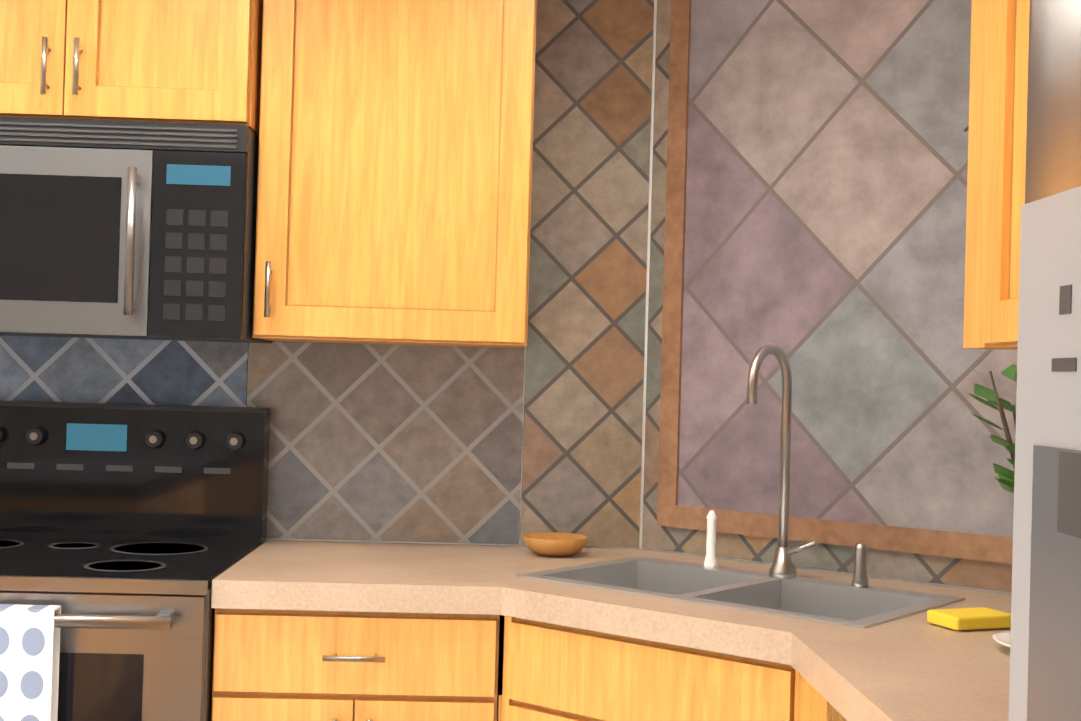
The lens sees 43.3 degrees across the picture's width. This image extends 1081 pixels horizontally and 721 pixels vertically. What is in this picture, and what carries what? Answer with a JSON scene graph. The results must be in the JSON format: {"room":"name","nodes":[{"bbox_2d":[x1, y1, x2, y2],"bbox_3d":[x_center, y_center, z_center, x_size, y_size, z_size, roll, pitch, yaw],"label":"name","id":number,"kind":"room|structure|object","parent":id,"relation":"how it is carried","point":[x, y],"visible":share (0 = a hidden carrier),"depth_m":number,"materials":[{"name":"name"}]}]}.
{"room":"kitchen","nodes":[
{"label":"kitchen","id":0,"kind":"room"},
{"bbox_2d":[247,0,656,549],"bbox_3d":[-1.912,0.059,3.203,6.145,2.460,0.150,2,-1,-2],"label":"wall","id":1,"kind":"structure","parent":0,"point":[647,277],"depth_m":3.20,"materials":[{"name":"white paint"}]},
{"bbox_2d":[0,335,248,406],"bbox_3d":[-1.452,-0.065,3.139,1.548,0.907,0.008,2,-1,-2],"label":"backsplash","id":2,"kind":"structure","parent":1,"relation":"attached to","point":[117,371],"depth_m":3.15,"materials":[{"name":"blue tile"}]},
{"bbox_2d":[0,0,262,136],"bbox_3d":[-0.970,-0.819,2.934,0.754,0.653,0.442,2,-1,-2],"label":"upper cabinet","id":3,"kind":"object","parent":1,"relation":"attached to","point":[185,61],"visible":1,"depth_m":2.79,"materials":[{"name":"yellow wood"}]},
{"bbox_2d":[0,117,272,342],"bbox_3d":[-0.985,-0.271,2.928,0.754,0.435,0.444,2,-1,-2],"label":"microwave","id":4,"kind":"object","parent":3,"relation":"attached to","point":[138,230],"visible":1,"depth_m":2.76,"materials":[{"name":"grey metal"}]},
{"bbox_2d":[247,341,524,543],"bbox_3d":[-0.357,-0.033,3.174,0.641,0.907,0.008,2,-1,-2],"label":"backsplash","id":5,"kind":"structure","parent":1,"relation":"attached to","point":[397,443],"depth_m":3.17,"materials":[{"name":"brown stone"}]},
{"bbox_2d":[253,0,536,348],"bbox_3d":[-0.271,-0.581,2.978,0.640,1.088,0.392,2,-1,-2],"label":"upper cabinet","id":6,"kind":"object","parent":1,"relation":"attached to","point":[394,184],"visible":1,"depth_m":2.86,"materials":[{"name":"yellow wood"}]},
{"bbox_2d":[520,0,653,546],"bbox_3d":[0.113,-0.315,3.192,0.278,1.497,0.008,2,-1,-2],"label":"backsplash","id":7,"kind":"structure","parent":1,"relation":"attached to","point":[583,415],"depth_m":3.19,"materials":[{"name":"tile"}]},
{"bbox_2d":[644,548,1011,594],"bbox_3d":[0.641,0.128,2.881,0.760,2.460,0.653,2,-1,-2],"label":"wall","id":8,"kind":"structure","parent":0,"point":[936,584],"depth_m":2.87,"materials":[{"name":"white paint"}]},
{"bbox_2d":[642,0,1017,592],"bbox_3d":[0.646,-0.304,2.878,1.002,1.497,0.022,1,-1,39],"label":"backsplash","id":9,"kind":"structure","parent":8,"relation":"attached to","point":[809,188],"depth_m":2.90,"materials":[{"name":"tile"}]},
{"bbox_3d":[-1.844,1.301,-0.111,6.145,0.100,6.750,2,-1,-2],"label":"floor","id":10,"kind":"structure","parent":0,"visible":0},
{"bbox_2d":[0,401,270,720],"bbox_3d":[-1.009,0.703,2.777,0.754,1.215,0.724,2,-1,-2],"label":"range","id":11,"kind":"object","parent":10,"relation":"on","point":[129,533],"visible":1,"depth_m":2.96,"materials":[{"name":"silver metal"}]},
{"bbox_2d":[0,603,61,720],"bbox_3d":[-0.955,0.617,2.440,0.165,0.351,0.044,2,-1,-2],"label":"towel","id":12,"kind":"object","parent":11,"relation":"hanging from","point":[29,634],"depth_m":2.42,"materials":[{"name":"fabric"}]},
{"bbox_2d":[211,608,499,720],"bbox_3d":[-0.366,0.901,2.835,0.536,0.856,0.644,2,-1,-2],"label":"base cabinet","id":13,"kind":"object","parent":10,"relation":"on","point":[289,665],"visible":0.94,"depth_m":2.55,"materials":[{"name":"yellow wood"}]},
{"bbox_2d":[497,615,798,720],"bbox_3d":[0.451,0.922,2.675,1.082,0.856,1.009,2,-1,-2],"label":"base cabinet","id":14,"kind":"object","parent":10,"relation":"on","point":[550,672],"visible":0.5,"depth_m":2.38,"materials":[{"name":"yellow wood"}]},
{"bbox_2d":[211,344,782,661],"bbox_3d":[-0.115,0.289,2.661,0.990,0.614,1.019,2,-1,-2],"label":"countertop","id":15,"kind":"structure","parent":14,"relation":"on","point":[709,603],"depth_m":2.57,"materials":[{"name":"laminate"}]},
{"bbox_2d":[522,532,588,555],"bbox_3d":[0.033,0.411,3.025,0.150,0.040,0.150,2,-1,-2],"label":"bowl","id":16,"kind":"object","parent":15,"relation":"on","point":[553,544],"visible":1,"depth_m":2.98,"materials":[{"name":"brown wood"}]},
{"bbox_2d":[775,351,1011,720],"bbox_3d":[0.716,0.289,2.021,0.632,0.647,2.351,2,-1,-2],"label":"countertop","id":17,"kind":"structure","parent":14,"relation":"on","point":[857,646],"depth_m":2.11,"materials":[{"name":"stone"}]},
{"bbox_2d":[703,344,868,587],"bbox_3d":[0.498,0.204,2.764,0.287,0.470,0.251,2,-1,-2],"label":"faucet","id":18,"kind":"object","parent":17,"relation":"on","point":[782,573],"depth_m":2.75,"materials":[{"name":"silver metal"}]},
{"bbox_2d":[927,607,1010,630],"bbox_3d":[0.717,0.430,2.266,0.120,0.022,0.080,2,-1,-22],"label":"sponge","id":19,"kind":"object","parent":17,"relation":"on","point":[977,618],"visible":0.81,"depth_m":2.24,"materials":[{"name":"yellow"}]},
{"bbox_2d":[966,364,1016,492],"bbox_3d":[0.881,0.218,2.420,0.308,0.459,0.341,2,-1,-2],"label":"plant","id":20,"kind":"object","parent":17,"relation":"on","point":[1005,479],"visible":0.23,"depth_m":2.39,"materials":[{"name":"green plant"}]},
{"bbox_2d":[992,631,1010,647],"bbox_3d":[0.773,0.432,2.047,0.180,0.016,0.180,2,-1,-2],"label":"dish","id":21,"kind":"object","parent":17,"relation":"on","point":[1003,638],"visible":0.21,"depth_m":2.08,"materials":[{"name":"white ceramic"}]},
{"bbox_2d":[783,674,828,720],"bbox_3d":[0.690,0.922,2.084,0.642,0.856,0.196,2,-1,-2],"label":"base cabinet","id":22,"kind":"object","parent":10,"relation":"on","point":[813,704],"visible":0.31,"depth_m":2.09,"materials":[{"name":"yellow wood"}]},
{"bbox_2d":[828,703,846,720],"bbox_3d":[0.678,0.917,1.644,0.648,0.855,0.672,2,-1,-2],"label":"cabinet","id":23,"kind":"object","parent":10,"relation":"on","point":[834,714],"depth_m":1.94,"materials":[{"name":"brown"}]},
{"bbox_2d":[1009,0,1080,720],"bbox_3d":[0.642,0.431,0.380,0.873,1.792,0.899,2,-1,-2],"label":"fridge","id":24,"kind":"object","parent":10,"relation":"on","point":[1045,664],"visible":1,"depth_m":0.73,"materials":[{"name":"grey metal"}]},
{"bbox_3d":[1.190,0.107,-0.077,0.150,2.460,6.600,2,-1,-2],"label":"wall","id":25,"kind":"structure","parent":0,"visible":0},
{"bbox_2d":[963,0,1029,349],"bbox_3d":[0.894,-0.566,1.536,0.355,1.088,1.345,2,-1,-2],"label":"upper cabinet","id":26,"kind":"object","parent":25,"relation":"attached to","point":[997,132],"visible":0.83,"depth_m":2.02,"materials":[{"name":"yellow wood"}]}
]}

